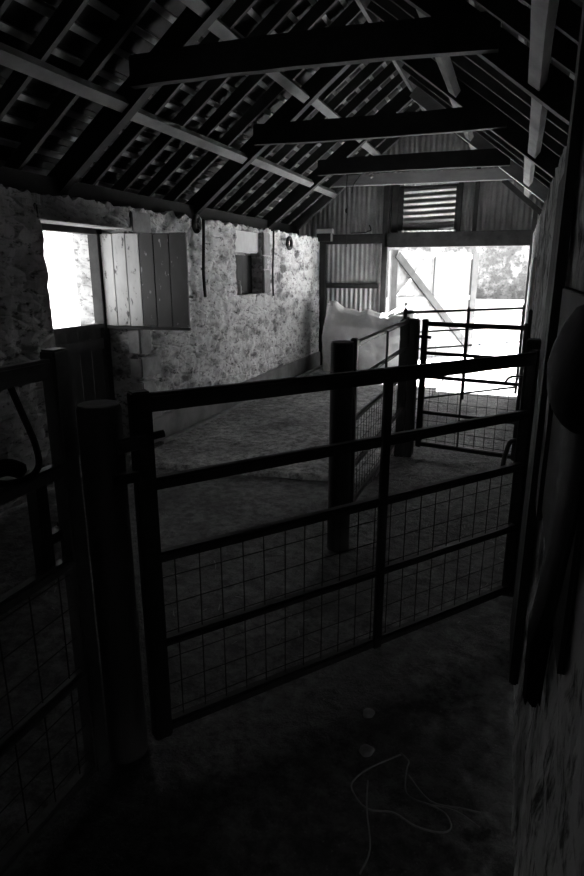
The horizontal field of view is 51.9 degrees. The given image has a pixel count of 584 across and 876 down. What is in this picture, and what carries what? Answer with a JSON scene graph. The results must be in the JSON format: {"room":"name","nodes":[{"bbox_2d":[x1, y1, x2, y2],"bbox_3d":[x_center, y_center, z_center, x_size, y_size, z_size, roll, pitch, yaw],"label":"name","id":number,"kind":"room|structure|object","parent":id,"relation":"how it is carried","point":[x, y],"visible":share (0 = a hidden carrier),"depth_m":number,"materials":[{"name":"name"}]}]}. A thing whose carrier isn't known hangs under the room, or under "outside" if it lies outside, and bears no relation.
{"room":"farm building","nodes":[
{"label":"farm building","id":0,"kind":"room"},
{"bbox_2d":[0,184,319,512],"bbox_3d":[-1.746,-0.924,5.269,0.621,2.165,12.000,6,16,19],"label":"wall","id":1,"kind":"structure","parent":0,"point":[232,338],"depth_m":6.09,"materials":[{"name":"stone"}]},
{"bbox_2d":[41,223,114,454],"bbox_3d":[-1.873,-0.784,5.130,0.100,1.970,0.900,6,16,19],"label":"door","id":2,"kind":"structure","parent":1,"relation":"in","point":[88,346],"depth_m":5.30,"materials":[{"name":"paint"}]},
{"bbox_2d":[33,203,129,229],"bbox_3d":[-1.691,-1.738,4.741,0.265,0.105,1.190,6,16,19],"label":"lintel","id":3,"kind":"structure","parent":1,"relation":"attached to","point":[48,214],"depth_m":4.59,"materials":[{"name":"wood"}]},
{"bbox_2d":[120,211,162,418],"bbox_3d":[-1.380,-0.986,5.574,0.135,2.080,0.325,6,16,19],"label":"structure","id":4,"kind":"structure","parent":1,"relation":"attached to","point":[139,340],"depth_m":5.50,"materials":[{"name":"wood"}]},
{"bbox_2d":[100,232,193,330],"bbox_3d":[-1.261,-1.365,5.262,0.862,0.819,0.068,4,16,13],"label":"shutter","id":5,"kind":"object","parent":1,"relation":"attached to","point":[146,281],"visible":1,"depth_m":5.25,"materials":[{"name":"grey wood"}]},
{"bbox_2d":[0,166,298,235],"bbox_3d":[-1.986,-1.982,4.901,0.205,0.267,11.700,6,16,19],"label":"structure","id":6,"kind":"structure","parent":1,"relation":"on","point":[9,177],"depth_m":5.59,"materials":[{"name":"wood"}]},
{"bbox_2d":[0,0,11,17],"bbox_3d":[-1.531,-2.406,3.208,2.344,1.818,0.038,6,16,19],"label":"rafter","id":7,"kind":"object","parent":6,"relation":"on","point":[4,4],"visible":1,"depth_m":3.23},
{"bbox_2d":[0,0,89,120],"bbox_3d":[-1.379,-2.517,3.608,2.344,1.818,0.038,6,16,19],"label":"rafter","id":8,"kind":"object","parent":6,"relation":"on","point":[67,12],"visible":0.79,"depth_m":3.67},
{"bbox_2d":[4,0,155,169],"bbox_3d":[-1.226,-2.628,4.013,2.343,1.816,0.038,6,16,19],"label":"rafter","id":9,"kind":"object","parent":6,"relation":"on","point":[132,14],"visible":0.79,"depth_m":4.11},
{"bbox_2d":[0,160,291,224],"bbox_3d":[-1.984,-2.199,5.006,0.053,0.048,12.000,6,16,19],"label":"batten","id":10,"kind":"object","parent":9,"relation":"on","point":[40,171],"visible":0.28,"depth_m":5.62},
{"bbox_2d":[0,137,299,216],"bbox_3d":[-1.837,-2.298,4.923,0.053,0.048,12.000,6,16,19],"label":"batten","id":11,"kind":"object","parent":9,"relation":"on","point":[3,141],"visible":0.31,"depth_m":5.20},
{"bbox_2d":[80,0,257,184],"bbox_3d":[-0.928,-2.846,4.796,2.342,1.814,0.038,6,16,19],"label":"rafter","id":12,"kind":"object","parent":6,"relation":"on","point":[238,10],"visible":0.53,"depth_m":4.91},
{"bbox_2d":[111,0,300,190],"bbox_3d":[-0.774,-2.958,5.205,2.343,1.816,0.038,6,16,19],"label":"rafter","id":13,"kind":"object","parent":6,"relation":"on","point":[282,8],"visible":0.6,"depth_m":5.24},
{"bbox_2d":[138,0,337,196],"bbox_3d":[-0.621,-3.070,5.605,2.346,1.819,0.038,6,16,19],"label":"rafter","id":14,"kind":"object","parent":6,"relation":"on","point":[321,7],"visible":0.62,"depth_m":5.60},
{"bbox_2d":[163,0,361,201],"bbox_3d":[-0.461,-3.188,6.027,2.345,1.819,0.038,6,16,19],"label":"rafter","id":15,"kind":"object","parent":6,"relation":"on","point":[352,11],"visible":0.56,"depth_m":6.01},
{"bbox_2d":[206,63,362,208],"bbox_3d":[-0.156,-3.409,6.836,2.343,1.816,0.038,6,16,19],"label":"rafter","id":16,"kind":"object","parent":6,"relation":"on","point":[353,67],"visible":0.31,"depth_m":6.86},
{"bbox_2d":[218,61,385,211],"bbox_3d":[-0.013,-3.514,7.209,2.342,1.814,0.038,6,16,19],"label":"rafter","id":17,"kind":"object","parent":6,"relation":"on","point":[365,73],"visible":0.54,"depth_m":7.19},
{"bbox_2d":[233,62,396,214],"bbox_3d":[0.141,-3.627,7.612,2.343,1.816,0.038,6,16,19],"label":"rafter","id":18,"kind":"object","parent":6,"relation":"on","point":[390,69],"visible":0.59,"depth_m":7.56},
{"bbox_2d":[246,74,403,217],"bbox_3d":[0.294,-3.738,8.017,2.342,1.814,0.038,6,16,19],"label":"rafter","id":19,"kind":"object","parent":6,"relation":"on","point":[397,80],"visible":0.63,"depth_m":7.97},
{"bbox_2d":[278,100,413,221],"bbox_3d":[0.601,-3.963,8.822,2.344,1.816,0.038,6,16,19],"label":"rafter","id":20,"kind":"object","parent":6,"relation":"on","point":[412,100],"visible":0.13,"depth_m":8.95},
{"bbox_2d":[1,114,308,208],"bbox_3d":[-1.691,-2.398,4.840,0.053,0.048,12.000,6,16,19],"label":"batten","id":21,"kind":"object","parent":20,"relation":"on","point":[7,118],"visible":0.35,"depth_m":4.71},
{"bbox_2d":[0,85,317,200],"bbox_3d":[-1.545,-2.497,4.756,0.053,0.048,12.000,6,16,19],"label":"batten","id":22,"kind":"object","parent":20,"relation":"on","point":[24,97],"visible":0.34,"depth_m":4.62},
{"bbox_2d":[0,20,328,180],"bbox_3d":[-1.253,-2.696,4.590,0.053,0.048,12.000,6,16,19],"label":"batten","id":23,"kind":"object","parent":20,"relation":"on","point":[5,27],"visible":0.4,"depth_m":4.07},
{"bbox_2d":[15,0,345,174],"bbox_3d":[-1.107,-2.796,4.507,0.053,0.048,12.000,6,16,19],"label":"batten","id":24,"kind":"object","parent":20,"relation":"on","point":[34,5],"visible":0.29,"depth_m":3.92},
{"bbox_2d":[88,0,333,153],"bbox_3d":[-0.961,-2.896,4.424,0.053,0.048,12.000,6,16,19],"label":"batten","id":25,"kind":"object","parent":20,"relation":"on","point":[96,4],"visible":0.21,"depth_m":4.18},
{"bbox_2d":[150,2,358,154],"bbox_3d":[-0.815,-2.995,4.341,0.053,0.048,12.000,6,16,19],"label":"batten","id":26,"kind":"object","parent":20,"relation":"on","point":[163,12],"visible":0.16,"depth_m":4.24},
{"bbox_2d":[218,16,301,86],"bbox_3d":[-0.669,-3.095,4.258,0.053,0.048,12.000,6,16,19],"label":"batten","id":27,"kind":"object","parent":20,"relation":"on","point":[219,17],"visible":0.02,"depth_m":4.86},
{"bbox_2d":[234,0,385,141],"bbox_3d":[-0.523,-3.195,4.175,0.053,0.048,12.000,6,16,19],"label":"batten","id":28,"kind":"object","parent":20,"relation":"on","point":[251,12],"visible":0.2,"depth_m":5.10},
{"bbox_2d":[273,0,377,112],"bbox_3d":[-0.377,-3.294,4.092,0.053,0.048,12.000,6,16,19],"label":"batten","id":29,"kind":"object","parent":20,"relation":"on","point":[290,15],"visible":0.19,"depth_m":5.15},
{"bbox_2d":[308,0,389,101],"bbox_3d":[-0.231,-3.394,4.009,0.053,0.048,12.000,6,16,19],"label":"batten","id":30,"kind":"object","parent":20,"relation":"on","point":[325,18],"visible":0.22,"depth_m":5.49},
{"bbox_2d":[339,0,416,111],"bbox_3d":[-0.085,-3.493,3.926,0.053,0.048,12.000,6,16,19],"label":"batten","id":31,"kind":"object","parent":20,"relation":"on","point":[345,5],"visible":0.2,"depth_m":5.76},
{"bbox_2d":[294,137,401,230],"bbox_3d":[0.910,-4.111,9.565,2.175,1.721,0.080,6,16,19],"label":"rafter","id":32,"kind":"object","parent":6,"relation":"on","point":[386,146],"visible":0.34,"depth_m":9.74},
{"bbox_2d":[281,102,419,223],"bbox_3d":[0.757,-4.077,9.234,2.340,1.812,0.038,6,16,19],"label":"rafter","id":33,"kind":"object","parent":6,"relation":"on","point":[414,107],"visible":0.39,"depth_m":9.33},
{"bbox_2d":[290,109,421,225],"bbox_3d":[0.910,-4.188,9.642,2.343,1.816,0.038,6,16,19],"label":"rafter","id":34,"kind":"object","parent":6,"relation":"on","point":[303,214],"visible":0.14,"depth_m":9.91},
{"bbox_2d":[191,214,200,233],"bbox_3d":[-0.940,-2.135,5.976,0.077,0.191,0.150,6,16,19],"label":"coil","id":35,"kind":"object","parent":1,"relation":"hanging from","point":[196,220],"visible":1,"depth_m":5.94,"materials":[{"name":"black rubber"}]},
{"bbox_2d":[202,219,206,296],"bbox_3d":[-0.927,-1.886,6.314,0.046,0.785,0.096,1,16,3],"label":"pipe","id":36,"kind":"object","parent":1,"relation":"attached to","point":[203,220],"visible":1,"depth_m":6.30,"materials":[{"name":"black metal"}]},
{"bbox_2d":[153,351,319,442],"bbox_3d":[-0.488,-0.732,8.160,0.145,0.250,5.400,6,16,19],"label":"baseboard","id":37,"kind":"structure","parent":1,"relation":"attached to","point":[173,421],"depth_m":6.78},
{"bbox_2d":[237,281,241,294],"bbox_3d":[-0.652,-1.861,7.434,0.058,0.170,0.058,6,16,19],"label":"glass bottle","id":38,"kind":"object","parent":1,"relation":"on","point":[239,287],"visible":0.97,"depth_m":7.42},
{"bbox_2d":[235,255,251,293],"bbox_3d":[-0.674,-2.072,7.623,0.025,0.480,0.754,6,16,19],"label":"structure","id":39,"kind":"structure","parent":1,"relation":"attached to","point":[243,262],"depth_m":7.75},
{"bbox_2d":[235,230,258,252],"bbox_3d":[-0.644,-2.461,7.508,0.165,0.270,0.800,6,16,19],"label":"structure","id":40,"kind":"structure","parent":1,"relation":"attached to","point":[245,242],"depth_m":7.50,"materials":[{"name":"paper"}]},
{"bbox_2d":[261,232,269,292],"bbox_3d":[-0.401,-2.329,8.007,0.155,0.770,0.215,6,16,19],"label":"structure","id":41,"kind":"structure","parent":1,"relation":"attached to","point":[265,248],"depth_m":7.94,"materials":[{"name":"wood"}]},
{"bbox_2d":[272,231,274,295],"bbox_3d":[-0.255,-2.348,8.092,0.036,0.841,0.055,6,16,19],"label":"cable","id":42,"kind":"object","parent":1,"relation":"attached to","point":[273,231],"visible":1,"depth_m":8.09,"materials":[{"name":"black rubber"}]},
{"bbox_2d":[286,236,292,249],"bbox_3d":[-0.036,-2.776,8.549,0.048,0.197,0.207,6,16,19],"label":"coil","id":43,"kind":"object","parent":1,"relation":"hanging from","point":[289,238],"visible":1,"depth_m":8.51,"materials":[{"name":"black rubber"}]},
{"bbox_2d":[47,0,573,193],"bbox_3d":[0.026,-2.565,3.989,4.639,1.852,0.166,6,16,19],"label":"roof truss","id":44,"kind":"object","parent":1,"relation":"on","point":[449,27],"visible":0.88,"depth_m":3.88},
{"bbox_2d":[0,42,128,112],"bbox_3d":[-1.628,-2.225,3.526,0.112,0.110,2.120,6,16,19],"label":"purlin","id":45,"kind":"object","parent":44,"relation":"attached to","point":[10,57],"visible":1,"depth_m":3.83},
{"bbox_2d":[130,108,247,163],"bbox_3d":[-0.890,-2.765,5.549,0.113,0.110,2.120,6,16,19],"label":"purlin","id":46,"kind":"object","parent":44,"relation":"attached to","point":[142,117],"visible":0.93,"depth_m":5.34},
{"bbox_2d":[355,0,425,110],"bbox_3d":[0.024,-3.452,3.730,0.035,0.160,11.700,6,16,19],"label":"board","id":47,"kind":"object","parent":44,"relation":"on","point":[371,18],"visible":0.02,"depth_m":6.67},
{"bbox_2d":[528,97,547,157],"bbox_3d":[1.880,-2.381,4.604,0.112,0.110,2.120,6,16,19],"label":"purlin","id":48,"kind":"object","parent":44,"relation":"attached to","point":[538,113],"visible":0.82,"depth_m":4.47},
{"bbox_2d":[262,86,548,227],"bbox_3d":[1.557,-3.681,8.015,4.636,1.842,0.166,6,16,19],"label":"roof truss","id":49,"kind":"object","parent":1,"relation":"on","point":[340,162],"visible":0.66,"depth_m":7.89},
{"bbox_2d":[314,184,336,197],"bbox_3d":[0.476,-3.762,9.103,0.115,0.112,1.090,6,16,19],"label":"purlin","id":50,"kind":"object","parent":49,"relation":"attached to","point":[324,190],"visible":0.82,"depth_m":9.13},
{"bbox_2d":[361,142,380,155],"bbox_3d":[1.133,-4.210,8.729,0.114,0.111,1.090,6,16,19],"label":"purlin","id":51,"kind":"object","parent":49,"relation":"attached to","point":[367,146],"visible":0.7,"depth_m":8.68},
{"bbox_2d":[0,0,420,221],"bbox_3d":[-1.137,-2.800,4.435,2.424,1.828,12.450,6,16,19],"label":"ceiling","id":52,"kind":"structure","parent":0,"point":[16,14],"depth_m":4.74,"materials":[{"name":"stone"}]},
{"bbox_2d":[330,168,513,187],"bbox_3d":[1.909,-3.934,9.079,2.951,0.173,0.104,6,16,19],"label":"tie beam","id":53,"kind":"structure","parent":52,"relation":"attached to","point":[494,174],"depth_m":9.00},
{"bbox_2d":[345,175,347,246],"bbox_3d":[0.863,-3.580,9.487,0.041,1.071,0.041,-1,16,-2],"label":"hanging cable","id":54,"kind":"object","parent":53,"relation":"hanging from","point":[346,209],"visible":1,"depth_m":9.47,"materials":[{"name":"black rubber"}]},
{"bbox_2d":[501,180,541,214],"bbox_3d":[3.376,-3.481,8.715,0.675,0.584,0.060,6,16,19],"label":"brace","id":55,"kind":"object","parent":53,"relation":"attached to","point":[515,190],"visible":0.79,"depth_m":8.69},
{"bbox_2d":[0,372,518,875],"bbox_3d":[0.075,0.351,4.931,3.440,0.112,12.000,6,16,19],"label":"floor","id":56,"kind":"structure","parent":0,"point":[258,785],"depth_m":2.33,"materials":[{"name":"concrete"}]},
{"bbox_2d":[76,400,147,763],"bbox_3d":[-0.570,0.503,1.936,0.129,1.255,0.130,6,16,19],"label":"gate post","id":57,"kind":"object","parent":56,"relation":"on","point":[99,422],"visible":0.95,"depth_m":1.86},
{"bbox_2d":[0,347,108,875],"bbox_3d":[-0.966,0.647,0.980,0.075,1.370,1.885,6,16,19],"label":"metal gate","id":58,"kind":"object","parent":57,"relation":"attached to","point":[52,368],"visible":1,"depth_m":1.69,"materials":[{"name":"grey metal"}]},
{"bbox_2d":[0,459,26,477],"bbox_3d":[-0.719,0.088,1.473,0.044,0.068,0.154,6,16,19],"label":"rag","id":59,"kind":"object","parent":58,"relation":"on","point":[8,467],"visible":0.99,"depth_m":1.49,"materials":[{"name":"black fabric"}]},
{"bbox_2d":[0,386,41,486],"bbox_3d":[-0.684,0.002,1.457,0.027,0.247,0.174,6,16,19],"label":"hose","id":60,"kind":"object","parent":58,"relation":"hanging from","point":[12,391],"visible":1,"depth_m":1.50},
{"bbox_2d":[160,365,322,445],"bbox_3d":[-0.320,-0.600,8.077,0.056,0.084,5.300,6,16,19],"label":"structure","id":61,"kind":"structure","parent":56,"relation":"on","point":[226,411],"depth_m":6.54,"materials":[{"name":"stone"}]},
{"bbox_2d":[0,514,498,673],"bbox_3d":[-0.434,0.734,3.285,2.945,0.028,1.280,6,16,19],"label":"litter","id":62,"kind":"object","parent":56,"relation":"on","point":[50,514],"visible":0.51,"depth_m":2.96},
{"bbox_2d":[319,244,326,364],"bbox_3d":[0.526,-2.267,10.346,0.100,2.040,0.085,6,16,19],"label":"structure","id":63,"kind":"structure","parent":56,"relation":"on","point":[323,247],"depth_m":10.25},
{"bbox_2d":[327,340,353,551],"bbox_3d":[0.279,0.073,3.483,0.134,1.258,0.133,6,16,19],"label":"gate post","id":64,"kind":"object","parent":56,"relation":"on","point":[342,351],"visible":0.86,"depth_m":3.42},
{"bbox_2d":[359,744,373,756],"bbox_3d":[0.257,1.077,2.068,0.046,0.031,0.048,14,21,42],"label":"stone","id":65,"kind":"object","parent":56,"relation":"on","point":[365,750],"visible":1,"depth_m":2.06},
{"bbox_2d":[363,708,374,717],"bbox_3d":[0.285,1.028,2.242,0.044,0.027,0.044,12,20,37],"label":"stone","id":66,"kind":"object","parent":56,"relation":"on","point":[367,712],"visible":1,"depth_m":2.23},
{"bbox_2d":[379,185,390,312],"bbox_3d":[1.511,-2.629,9.853,0.090,3.000,0.110,6,16,19],"label":"structure","id":67,"kind":"structure","parent":56,"relation":"on","point":[387,188],"depth_m":9.70},
{"bbox_2d":[394,318,420,457],"bbox_3d":[1.021,-0.429,5.328,0.150,1.240,0.160,6,16,19],"label":"gate post","id":68,"kind":"object","parent":56,"relation":"on","point":[405,449],"visible":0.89,"depth_m":5.25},
{"bbox_2d":[350,317,409,502],"bbox_3d":[0.668,-0.285,4.369,0.049,1.055,1.830,6,16,19],"label":"metal gate","id":69,"kind":"object","parent":68,"relation":"attached to","point":[357,342],"visible":0.59,"depth_m":4.11,"materials":[{"name":"metal"}]},
{"bbox_2d":[350,753,480,874],"bbox_3d":[0.328,1.129,1.863,0.433,0.010,0.332,-6,17,-20],"label":"twine","id":70,"kind":"object","parent":56,"relation":"on","point":[437,806],"visible":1,"depth_m":1.84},
{"bbox_2d":[350,374,516,559],"bbox_3d":[1.895,-0.169,6.539,1.084,0.030,6.619,6,16,19],"label":"litter","id":71,"kind":"object","parent":56,"relation":"on","point":[408,507],"visible":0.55,"depth_m":4.79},
{"bbox_2d":[501,338,541,596],"bbox_3d":[1.117,0.172,2.936,0.065,1.300,0.105,6,16,19],"label":"post","id":72,"kind":"object","parent":56,"relation":"on","point":[532,343],"visible":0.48,"depth_m":2.84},
{"bbox_2d":[112,349,539,740],"bbox_3d":[0.293,0.325,2.337,1.926,1.205,0.077,-9,18,-31],"label":"metal gate","id":73,"kind":"object","parent":72,"relation":"attached to","point":[141,403],"visible":0.99,"depth_m":2.17,"materials":[{"name":"metal"}]},
{"bbox_2d":[501,438,516,465],"bbox_3d":[1.823,0.120,5.026,0.124,0.245,0.050,6,16,19],"label":"tie","id":74,"kind":"object","parent":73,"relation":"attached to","point":[513,440],"visible":0.88,"depth_m":5.02,"materials":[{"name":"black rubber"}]},
{"bbox_2d":[519,210,537,367],"bbox_3d":[3.597,-2.182,9.179,0.065,2.500,0.140,6,16,19],"label":"structure","id":75,"kind":"structure","parent":56,"relation":"on","point":[535,215],"depth_m":8.96},
{"bbox_2d":[129,367,442,484],"bbox_3d":[0.580,-0.424,7.491,2.050,0.074,5.932,6,16,19],"label":"floor","id":76,"kind":"structure","parent":0,"point":[273,425],"depth_m":5.95,"materials":[{"name":"concrete"}]},
{"bbox_2d":[322,301,416,371],"bbox_3d":[1.248,-1.627,9.629,1.509,1.108,0.823,4,16,16],"label":"woven sack","id":77,"kind":"object","parent":76,"relation":"on","point":[341,323],"visible":0.61,"depth_m":9.33,"materials":[{"name":"white fabric"}]},
{"bbox_2d":[53,321,518,373],"bbox_3d":[6.255,-2.958,16.916,28.000,0.100,15.600,6,16,19],"label":"ground","id":78,"kind":"structure","parent":0,"point":[512,347],"depth_m":13.12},
{"bbox_2d":[387,250,479,360],"bbox_3d":[2.534,-2.314,10.719,2.104,1.970,0.095,-10,18,-31],"label":"door leaf","id":79,"kind":"structure","parent":78,"relation":"on","point":[423,280],"depth_m":10.71,"materials":[{"name":"wood"}]},
{"bbox_2d":[386,298,523,337],"bbox_3d":[4.342,-3.536,17.372,10.000,0.830,3.800,6,16,19],"label":"structure","id":80,"kind":"structure","parent":78,"relation":"on","point":[505,317],"depth_m":16.31},
{"bbox_2d":[387,228,529,299],"bbox_3d":[5.068,-5.256,18.953,10.000,3.200,0.576,6,16,19],"label":"wall","id":81,"kind":"structure","parent":78,"relation":"on","point":[502,270],"depth_m":18.30,"materials":[{"name":"stone"}]},
{"bbox_2d":[299,133,543,341],"bbox_3d":[2.044,-3.098,9.618,4.800,4.030,0.045,6,16,19],"label":"wall","id":82,"kind":"structure","parent":0,"point":[499,208],"depth_m":9.76,"materials":[{"name":"metal"}]},
{"bbox_2d":[320,234,381,243],"bbox_3d":[0.984,-3.276,9.884,1.100,0.150,0.090,6,16,19],"label":"beam","id":83,"kind":"structure","parent":82,"relation":"attached to","point":[341,238],"depth_m":9.81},
{"bbox_2d":[316,228,333,241],"bbox_3d":[0.546,-3.352,9.918,0.270,0.200,0.112,6,16,19],"label":"box","id":84,"kind":"object","parent":83,"relation":"attached to","point":[324,235],"visible":1,"depth_m":9.88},
{"bbox_2d":[325,283,377,288],"bbox_3d":[0.950,-2.567,10.119,1.010,0.080,0.055,6,16,19],"label":"rail","id":85,"kind":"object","parent":82,"relation":"attached to","point":[327,285],"depth_m":10.07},
{"bbox_2d":[398,183,458,230],"bbox_3d":[2.121,-3.609,9.393,0.910,0.675,0.050,6,16,19],"label":"air vent","id":86,"kind":"object","parent":82,"relation":"in","point":[422,207],"visible":1,"depth_m":9.38,"materials":[{"name":"metal"}]},
{"bbox_2d":[384,230,530,247],"bbox_3d":[2.558,-3.092,9.326,2.260,0.225,0.110,6,16,19],"label":"structure","id":87,"kind":"structure","parent":82,"relation":"attached to","point":[492,237],"depth_m":9.27},
{"bbox_2d":[391,185,399,232],"bbox_3d":[1.650,-3.661,9.552,0.100,0.750,0.100,6,16,19],"label":"structure","id":88,"kind":"structure","parent":87,"relation":"on","point":[395,198],"depth_m":9.51},
{"bbox_2d":[456,182,463,230],"bbox_3d":[2.580,-3.570,9.224,0.060,0.750,0.100,6,16,19],"label":"structure","id":89,"kind":"structure","parent":87,"relation":"on","point":[461,184],"depth_m":9.19},
{"bbox_2d":[472,167,480,230],"bbox_3d":[2.805,-3.644,9.118,0.060,0.950,0.100,6,16,19],"label":"structure","id":90,"kind":"structure","parent":87,"relation":"on","point":[477,184],"depth_m":9.10},
{"bbox_2d":[466,0,582,76],"bbox_3d":[1.236,-2.568,3.598,2.424,1.828,12.450,6,16,19],"label":"ceiling","id":91,"kind":"structure","parent":0,"point":[578,2],"depth_m":3.72,"materials":[{"name":"stone"}]},
{"bbox_2d":[511,127,583,875],"bbox_3d":[1.907,-0.562,3.982,0.598,2.154,12.000,6,16,19],"label":"wall","id":92,"kind":"structure","parent":0,"point":[547,821],"depth_m":1.24,"materials":[{"name":"stone"}]},
{"bbox_2d":[185,20,559,214],"bbox_3d":[0.792,-3.123,5.996,4.640,1.851,0.166,6,16,19],"label":"roof truss","id":93,"kind":"object","parent":92,"relation":"on","point":[474,113],"visible":0.63,"depth_m":5.92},
{"bbox_2d":[208,18,309,102],"bbox_3d":[-0.232,-3.213,5.175,0.114,0.110,2.120,6,16,19],"label":"purlin","id":94,"kind":"object","parent":93,"relation":"attached to","point":[219,28],"visible":0.57,"depth_m":5.37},
{"bbox_2d":[251,156,313,186],"bbox_3d":[-0.098,-3.342,7.547,0.113,0.110,2.130,6,16,19],"label":"purlin","id":95,"kind":"object","parent":93,"relation":"attached to","point":[260,162],"visible":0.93,"depth_m":7.40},
{"bbox_2d":[311,97,361,142],"bbox_3d":[0.559,-3.790,7.173,0.112,0.110,2.130,6,16,19],"label":"purlin","id":96,"kind":"object","parent":93,"relation":"attached to","point":[318,103],"visible":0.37,"depth_m":6.60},
{"bbox_2d":[416,9,460,97],"bbox_3d":[1.171,-3.003,4.701,0.114,0.111,2.120,6,16,19],"label":"purlin","id":97,"kind":"object","parent":93,"relation":"attached to","point":[445,65],"visible":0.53,"depth_m":5.06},
{"bbox_2d":[449,98,473,140],"bbox_3d":[1.909,-3.585,6.718,0.113,0.110,2.130,6,16,19],"label":"purlin","id":98,"kind":"object","parent":93,"relation":"attached to","point":[469,135],"visible":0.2,"depth_m":7.35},
{"bbox_2d":[523,156,534,186],"bbox_3d":[2.618,-2.963,6.621,0.112,0.109,2.130,6,16,19],"label":"purlin","id":99,"kind":"object","parent":93,"relation":"attached to","point":[529,167],"visible":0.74,"depth_m":6.60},
{"bbox_2d":[403,303,525,399],"bbox_3d":[2.105,-1.046,7.308,1.897,1.210,0.038,-8,17,-26],"label":"metal gate","id":100,"kind":"object","parent":92,"relation":"attached to","point":[468,309],"visible":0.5,"depth_m":7.30,"materials":[{"name":"metal"}]},
{"bbox_2d":[504,375,522,382],"bbox_3d":[1.824,-0.479,4.907,0.164,0.070,0.023,3,16,12],"label":"wall hook","id":101,"kind":"object","parent":92,"relation":"attached to","point":[512,376],"visible":0.89,"depth_m":4.90,"materials":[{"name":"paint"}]},
{"bbox_2d":[513,309,532,462],"bbox_3d":[1.952,-0.422,5.076,0.028,1.300,0.140,6,16,19],"label":"board","id":102,"kind":"object","parent":92,"relation":"attached to","point":[530,310],"visible":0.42,"depth_m":4.86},
{"bbox_2d":[415,319,529,460],"bbox_3d":[1.495,-0.430,5.216,0.970,1.160,0.056,9,18,29],"label":"metal gate","id":103,"kind":"object","parent":102,"relation":"attached to","point":[426,323],"visible":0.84,"depth_m":5.22,"materials":[{"name":"metal"}]},
{"bbox_2d":[527,257,536,322],"bbox_3d":[2.102,-0.733,5.413,0.028,1.720,0.110,6,16,19],"label":"wall strip","id":104,"kind":"object","parent":92,"relation":"attached to","point":[534,258],"visible":0.4,"depth_m":5.20,"materials":[{"name":"white paint"}]},
{"bbox_2d":[509,174,563,657],"bbox_3d":[0.989,-0.017,2.438,0.020,1.930,0.300,6,16,19],"label":"board","id":105,"kind":"object","parent":92,"relation":"attached to","point":[561,181],"visible":0.44,"depth_m":2.39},
{"bbox_2d":[535,396,552,519],"bbox_3d":[0.726,-0.014,1.698,0.020,0.480,0.140,6,16,19],"label":"board","id":106,"kind":"object","parent":92,"relation":"attached to","point":[549,412],"visible":0.52,"depth_m":1.68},
{"bbox_2d":[509,0,583,684],"bbox_3d":[0.814,-0.280,1.890,0.030,2.370,0.160,6,16,19],"label":"wooden post","id":107,"kind":"object","parent":92,"relation":"attached to","point":[576,124],"visible":0.84,"depth_m":1.81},
{"bbox_2d":[522,305,583,707],"bbox_3d":[0.447,0.206,1.042,0.072,0.865,0.494,6,16,19],"label":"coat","id":108,"kind":"object","parent":92,"relation":"hanging from","point":[565,364],"visible":0.95,"depth_m":1.00,"materials":[{"name":"black fabric"}]},
{"bbox_2d":[542,286,583,675],"bbox_3d":[0.612,-0.018,1.354,0.012,0.610,0.980,6,16,19],"label":"wall panel","id":109,"kind":"object","parent":92,"relation":"attached to","point":[571,299],"visible":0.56,"depth_m":1.07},
{"bbox_3d":[-0.737,-2.007,1.980,4.636,1.845,0.166,6,16,19],"label":"roof truss","id":110,"kind":"object","parent":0,"visible":0},
{"bbox_2d":[180,0,210,17],"bbox_3d":[-0.971,-2.673,3.152,0.114,0.111,2.120,6,16,19],"label":"purlin","id":111,"kind":"object","parent":110,"relation":"attached to","point":[200,7],"visible":1,"depth_m":4.01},
{"bbox_2d":[528,0,558,90],"bbox_3d":[1.092,-1.845,2.599,0.111,0.107,2.120,6,16,19],"label":"purlin","id":112,"kind":"object","parent":110,"relation":"attached to","point":[543,12],"visible":1,"depth_m":2.83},
{"bbox_3d":[2.033,-1.589,3.484,0.206,0.267,11.700,6,16,19],"label":"structure","id":113,"kind":"structure","parent":0,"visible":0},
{"bbox_2d":[367,0,563,156],"bbox_3d":[1.777,-2.968,5.238,2.346,1.820,0.038,6,16,19],"label":"rafter","id":114,"kind":"object","parent":113,"relation":"on","point":[464,77],"visible":0.4,"depth_m":5.23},
{"bbox_2d":[372,0,567,146],"bbox_3d":[1.617,-2.851,4.816,2.344,1.817,0.038,6,16,19],"label":"rafter","id":115,"kind":"object","parent":113,"relation":"on","point":[465,64],"visible":0.44,"depth_m":4.81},
{"bbox_2d":[402,64,552,182],"bbox_3d":[2.378,-3.408,6.823,2.341,1.813,0.038,6,16,19],"label":"rafter","id":116,"kind":"object","parent":113,"relation":"on","point":[406,68],"visible":0.34,"depth_m":6.84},
{"bbox_2d":[390,0,568,134],"bbox_3d":[1.466,-2.738,4.415,2.343,1.815,0.038,6,16,19],"label":"rafter","id":117,"kind":"object","parent":113,"relation":"on","point":[410,10],"visible":0.32,"depth_m":4.40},
{"bbox_2d":[518,0,527,44],"bbox_3d":[1.404,-2.437,3.653,0.054,0.049,12.000,6,16,19],"label":"batten","id":118,"kind":"object","parent":117,"relation":"on","point":[521,39],"visible":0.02,"depth_m":3.65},
{"bbox_2d":[408,75,550,187],"bbox_3d":[2.533,-3.519,7.228,2.346,1.819,0.038,6,16,19],"label":"rafter","id":119,"kind":"object","parent":113,"relation":"on","point":[488,138],"visible":0.36,"depth_m":7.24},
{"bbox_2d":[454,133,543,203],"bbox_3d":[3.150,-3.970,8.851,2.343,1.816,0.037,6,16,19],"label":"rafter","id":120,"kind":"object","parent":113,"relation":"on","point":[454,133],"visible":0.1,"depth_m":8.83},
{"bbox_2d":[472,0,577,75],"bbox_3d":[1.011,-2.411,3.224,2.345,1.818,0.038,6,16,19],"label":"rafter","id":121,"kind":"object","parent":113,"relation":"on","point":[513,14],"visible":0.71,"depth_m":3.18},
{"bbox_2d":[520,0,581,44],"bbox_3d":[0.859,-2.297,2.819,2.342,1.815,0.038,6,16,19],"label":"rafter","id":122,"kind":"object","parent":113,"relation":"on","point":[568,20],"visible":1,"depth_m":2.75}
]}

